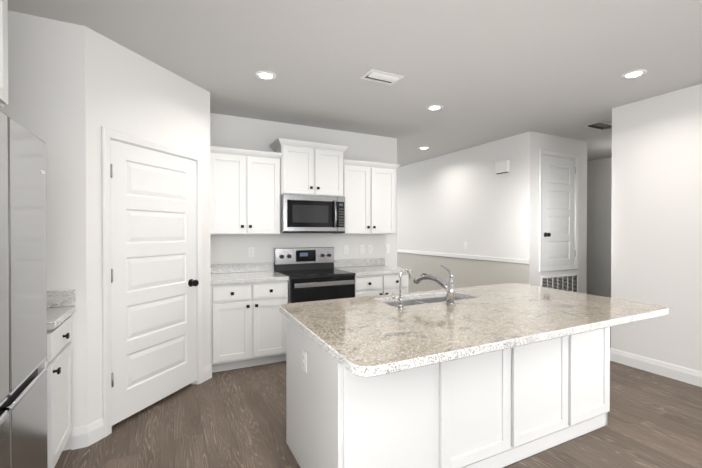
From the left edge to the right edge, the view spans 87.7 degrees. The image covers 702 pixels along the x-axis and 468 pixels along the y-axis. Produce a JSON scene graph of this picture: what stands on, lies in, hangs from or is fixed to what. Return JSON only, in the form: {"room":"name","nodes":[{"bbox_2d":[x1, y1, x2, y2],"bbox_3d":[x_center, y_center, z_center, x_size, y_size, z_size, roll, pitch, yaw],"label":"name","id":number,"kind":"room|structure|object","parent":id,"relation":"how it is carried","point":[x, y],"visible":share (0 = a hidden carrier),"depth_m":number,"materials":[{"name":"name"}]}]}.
{"room":"kitchen","nodes":[
{"label":"kitchen","id":0,"kind":"room"},
{"bbox_2d":[0,10,86,450],"bbox_3d":[-2.039,0.019,2.240,0.700,2.700,0.100,0,0,-27],"label":"wall","id":1,"kind":"structure","parent":0,"point":[46,84],"depth_m":2.29,"materials":[{"name":"white paint"}]},
{"bbox_2d":[85,26,209,424],"bbox_3d":[-1.567,0.014,2.921,0.100,2.700,1.167,0,0,18],"label":"wall","id":2,"kind":"structure","parent":0,"point":[127,91],"depth_m":2.59,"materials":[{"name":"white paint"}]},
{"bbox_2d":[71,418,103,449],"bbox_3d":[-1.716,1.301,2.387,0.163,0.133,0.087,0,0,-27],"label":"baseboard","id":3,"kind":"structure","parent":2,"relation":"attached to","point":[87,435],"depth_m":2.35,"materials":[{"name":"white wood"}]},
{"bbox_2d":[101,127,202,436],"bbox_3d":[-1.534,0.321,2.909,0.172,2.085,0.956,0,0,18],"label":"door","id":4,"kind":"structure","parent":2,"relation":"in","point":[152,261],"depth_m":2.81,"materials":[{"name":"white wood"}]},
{"bbox_2d":[203,364,211,381],"bbox_3d":[-1.342,1.294,3.412,0.015,0.133,0.109,0,0,22],"label":"baseboard","id":5,"kind":"structure","parent":2,"relation":"attached to","point":[207,372],"depth_m":3.40,"materials":[{"name":"white wood"}]},
{"bbox_2d":[209,92,210,363],"bbox_3d":[-1.518,0.008,3.725,0.100,2.700,0.650,0,0,-27],"label":"wall","id":6,"kind":"structure","parent":0,"point":[209,228],"depth_m":3.45,"materials":[{"name":"white paint"}]},
{"bbox_2d":[210,113,396,266],"bbox_3d":[-0.554,0.001,4.637,2.640,2.700,0.120,0,0,-27],"label":"wall","id":7,"kind":"structure","parent":0,"point":[227,131],"depth_m":4.49,"materials":[{"name":"white paint"}]},
{"bbox_2d":[210,146,281,234],"bbox_3d":[-1.191,-0.448,4.043,0.764,0.905,0.363,0,0,-27],"label":"upper cabinet","id":8,"kind":"object","parent":7,"relation":"attached to","point":[244,191],"visible":0.94,"depth_m":3.90,"materials":[{"name":"white wood"}]},
{"bbox_2d":[248,247,253,256],"bbox_3d":[-1.163,0.211,4.261,0.070,0.115,0.009,0,0,-27],"label":"electrical outlet","id":9,"kind":"object","parent":7,"relation":"attached to","point":[250,251],"visible":1,"depth_m":4.26,"materials":[{"name":"white plastic"}]},
{"bbox_2d":[270,138,347,196],"bbox_3d":[-0.499,-0.751,4.371,0.856,0.611,0.394,0,0,-27],"label":"upper cabinet","id":10,"kind":"object","parent":7,"relation":"attached to","point":[311,168],"visible":0.98,"depth_m":4.20,"materials":[{"name":"white wood"}]},
{"bbox_2d":[280,194,344,232],"bbox_3d":[-0.484,-0.225,4.344,0.758,0.430,0.458,0,0,-27],"label":"microwave","id":11,"kind":"object","parent":10,"relation":"attached to","point":[310,214],"visible":1,"depth_m":4.17,"materials":[{"name":"silver metal"}]},
{"bbox_2d":[344,245,347,253],"bbox_3d":[-0.065,0.203,4.811,0.070,0.115,0.009,0,0,-27],"label":"electrical outlet","id":12,"kind":"object","parent":7,"relation":"attached to","point":[345,249],"visible":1,"depth_m":4.81,"materials":[{"name":"white plastic"}]},
{"bbox_2d":[360,245,363,253],"bbox_3d":[0.150,0.205,4.918,0.070,0.115,0.010,0,0,-27],"label":"electrical outlet","id":13,"kind":"object","parent":7,"relation":"attached to","point":[361,249],"visible":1,"depth_m":4.91,"materials":[{"name":"white"}]},
{"bbox_2d":[332,159,399,233],"bbox_3d":[0.200,-0.453,4.739,0.810,0.905,0.364,0,0,-27],"label":"upper cabinet","id":14,"kind":"object","parent":7,"relation":"attached to","point":[369,191],"visible":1,"depth_m":4.58,"materials":[{"name":"white wood"}]},
{"bbox_2d":[368,245,371,252],"bbox_3d":[0.261,0.207,4.973,0.070,0.115,0.009,0,0,-27],"label":"electrical outlet","id":15,"kind":"object","parent":7,"relation":"attached to","point":[369,248],"visible":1,"depth_m":4.97,"materials":[{"name":"white plastic"}]},
{"bbox_2d":[385,245,389,252],"bbox_3d":[0.509,0.205,5.096,0.070,0.115,0.012,0,0,-27],"label":"light switch","id":16,"kind":"object","parent":7,"relation":"attached to","point":[387,248],"visible":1,"depth_m":5.09,"materials":[{"name":"white plastic"}]},
{"bbox_2d":[8,0,701,167],"bbox_3d":[1.744,-1.387,3.026,8.800,0.100,12.600,0,0,-27],"label":"ceiling","id":17,"kind":"structure","parent":0,"point":[481,72],"depth_m":2.76,"materials":[{"name":"white paint"}]},
{"bbox_2d":[255,71,275,79],"bbox_3d":[-0.720,-1.333,3.080,0.176,0.008,0.176,0,0,-27],"label":"recessed light","id":18,"kind":"object","parent":17,"relation":"in","point":[265,75],"visible":1,"depth_m":3.07,"materials":[{"name":"white"}]},
{"bbox_2d":[360,69,403,84],"bbox_3d":[0.264,-1.328,3.113,0.320,0.018,0.200,0,0,-27],"label":"ceiling vent","id":19,"kind":"object","parent":17,"relation":"in","point":[373,75],"visible":1,"depth_m":3.09,"materials":[{"name":"white metal"}]},
{"bbox_2d":[426,105,442,110],"bbox_3d":[0.890,-1.339,3.885,0.176,0.008,0.176,0,0,-27],"label":"recessed light","id":20,"kind":"object","parent":17,"relation":"in","point":[434,107],"visible":1,"depth_m":3.87,"materials":[{"name":"white"}]},
{"bbox_2d":[583,121,611,129],"bbox_3d":[3.108,-1.337,4.546,0.400,0.022,0.220,0,0,-27],"label":"ceiling vent","id":21,"kind":"object","parent":17,"relation":"in","point":[600,125],"visible":0.81,"depth_m":4.52,"materials":[{"name":"white metal"}]},
{"bbox_2d":[621,70,646,78],"bbox_3d":[2.366,-1.333,3.057,0.176,0.008,0.176,0,0,-27],"label":"recessed light","id":22,"kind":"object","parent":17,"relation":"in","point":[633,74],"visible":0.98,"depth_m":3.05,"materials":[{"name":"white plastic"}]},
{"bbox_2d":[54,327,701,467],"bbox_3d":[1.744,1.413,3.046,8.800,0.100,12.600,0,0,-27],"label":"floor","id":23,"kind":"structure","parent":0,"point":[234,418],"depth_m":2.53,"materials":[{"name":"brown wood"}]},
{"bbox_2d":[0,110,47,467],"bbox_3d":[-1.504,0.470,1.167,0.636,1.812,0.895,0,0,-27],"label":"refrigerator","id":24,"kind":"object","parent":23,"relation":"on","point":[23,376],"visible":1,"depth_m":1.42,"materials":[{"name":"grey metal"}]},
{"bbox_2d":[38,289,75,467],"bbox_3d":[-1.928,0.863,1.976,0.654,1.016,0.476,0,0,-27],"label":"base cabinet","id":25,"kind":"object","parent":23,"relation":"on","point":[56,363],"visible":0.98,"depth_m":2.08,"materials":[{"name":"white wood"}]},
{"bbox_2d":[211,262,288,372],"bbox_3d":[-1.126,0.849,3.920,0.767,1.016,0.659,0,0,-27],"label":"base cabinet","id":26,"kind":"object","parent":23,"relation":"on","point":[248,323],"visible":0.94,"depth_m":3.67,"materials":[{"name":"white wood"}]},
{"bbox_2d":[274,247,355,302],"bbox_3d":[-0.424,0.762,4.231,0.760,1.185,0.720,0,0,-27],"label":"electric range","id":27,"kind":"object","parent":23,"relation":"on","point":[313,273],"visible":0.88,"depth_m":4.09,"materials":[{"name":"black metal"}]},
{"bbox_2d":[334,258,411,296],"bbox_3d":[0.257,0.844,4.611,0.789,1.016,0.659,0,0,-27],"label":"base cabinet","id":28,"kind":"object","parent":23,"relation":"on","point":[375,276],"visible":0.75,"depth_m":4.40,"materials":[{"name":"white wood"}]},
{"bbox_2d":[286,295,609,467],"bbox_3d":[0.761,0.930,2.368,2.117,0.875,1.161,0,0,-27],"label":"kitchen island","id":29,"kind":"object","parent":23,"relation":"on","point":[496,376],"depth_m":2.03,"materials":[{"name":"white wood"}]},
{"bbox_2d":[280,283,668,382],"bbox_3d":[0.772,0.477,2.302,2.278,0.046,1.227,0,0,-27],"label":"island countertop","id":30,"kind":"structure","parent":29,"relation":"on","point":[369,337],"depth_m":1.93,"materials":[{"name":"beige stone"}]},
{"bbox_2d":[392,269,410,308],"bbox_3d":[0.313,0.334,2.239,0.128,0.239,0.044,0,0,-27],"label":"filter faucet","id":31,"kind":"object","parent":30,"relation":"on","point":[400,303],"visible":1,"depth_m":2.23,"materials":[{"name":"silver metal"}]},
{"bbox_2d":[413,265,455,304],"bbox_3d":[0.557,0.328,2.455,0.064,0.248,0.314,0,1,-44],"label":"faucet","id":32,"kind":"object","parent":30,"relation":"on","point":[448,286],"visible":1,"depth_m":2.37,"materials":[{"name":"silver metal"}]},
{"bbox_2d":[397,84,701,371],"bbox_3d":[3.009,0.009,3.612,0.121,2.700,12.100,0,0,-27],"label":"wall","id":33,"kind":"structure","parent":0,"point":[656,233],"depth_m":3.78,"materials":[{"name":"white paint"}]},
{"bbox_2d":[397,249,529,263],"bbox_3d":[1.290,0.353,6.898,0.020,0.065,4.690,0,0,-27],"label":"trim","id":34,"kind":"structure","parent":33,"relation":"attached to","point":[508,260],"depth_m":5.71,"materials":[{"name":"white wood"}]},
{"bbox_2d":[495,160,509,173],"bbox_3d":[2.137,-0.942,5.156,0.054,0.168,0.210,0,0,-27],"label":"door chime","id":35,"kind":"object","parent":33,"relation":"attached to","point":[501,167],"visible":1,"depth_m":5.12,"materials":[{"name":"white plastic"}]},
{"bbox_2d":[610,348,701,386],"bbox_3d":[4.216,1.311,1.058,0.015,0.133,6.435,0,0,-27],"label":"baseboard","id":36,"kind":"structure","parent":33,"relation":"attached to","point":[679,373],"depth_m":3.52,"materials":[{"name":"white wood"}]},
{"bbox_2d":[522,131,586,293],"bbox_3d":[2.876,-0.002,5.133,1.240,2.700,0.120,0,0,-27],"label":"wall","id":37,"kind":"structure","parent":0,"point":[533,143],"depth_m":4.88,"materials":[{"name":"white paint"}]},
{"bbox_2d":[539,149,578,271],"bbox_3d":[2.884,-0.315,5.075,0.841,1.649,0.157,0,0,-27],"label":"door","id":38,"kind":"structure","parent":37,"relation":"in","point":[558,210],"depth_m":5.07,"materials":[{"name":"white wood"}]},
{"bbox_2d":[540,273,578,292],"bbox_3d":[2.911,0.808,5.080,0.820,0.480,0.015,0,0,-27],"label":"air vent","id":39,"kind":"object","parent":37,"relation":"in","point":[568,282],"visible":0.33,"depth_m":5.10,"materials":[{"name":"white metal"}]},
{"bbox_2d":[587,157,611,297],"bbox_3d":[4.830,-0.009,6.166,0.120,2.700,2.200,0,0,-27],"label":"wall","id":40,"kind":"structure","parent":0,"point":[599,188],"depth_m":6.65,"materials":[{"name":"white paint"}]},
{"bbox_3d":[-1.168,0.038,-0.421,0.120,2.700,8.620,0,0,-27],"label":"wall","id":41,"kind":"structure","parent":0,"visible":0},
{"bbox_2d":[0,0,7,106],"bbox_3d":[-1.564,-0.848,1.127,0.559,0.571,0.997,0,0,-27],"label":"upper cabinet","id":42,"kind":"object","parent":41,"relation":"attached to","point":[3,51],"visible":1,"depth_m":1.59,"materials":[{"name":"white wood"}]}
]}

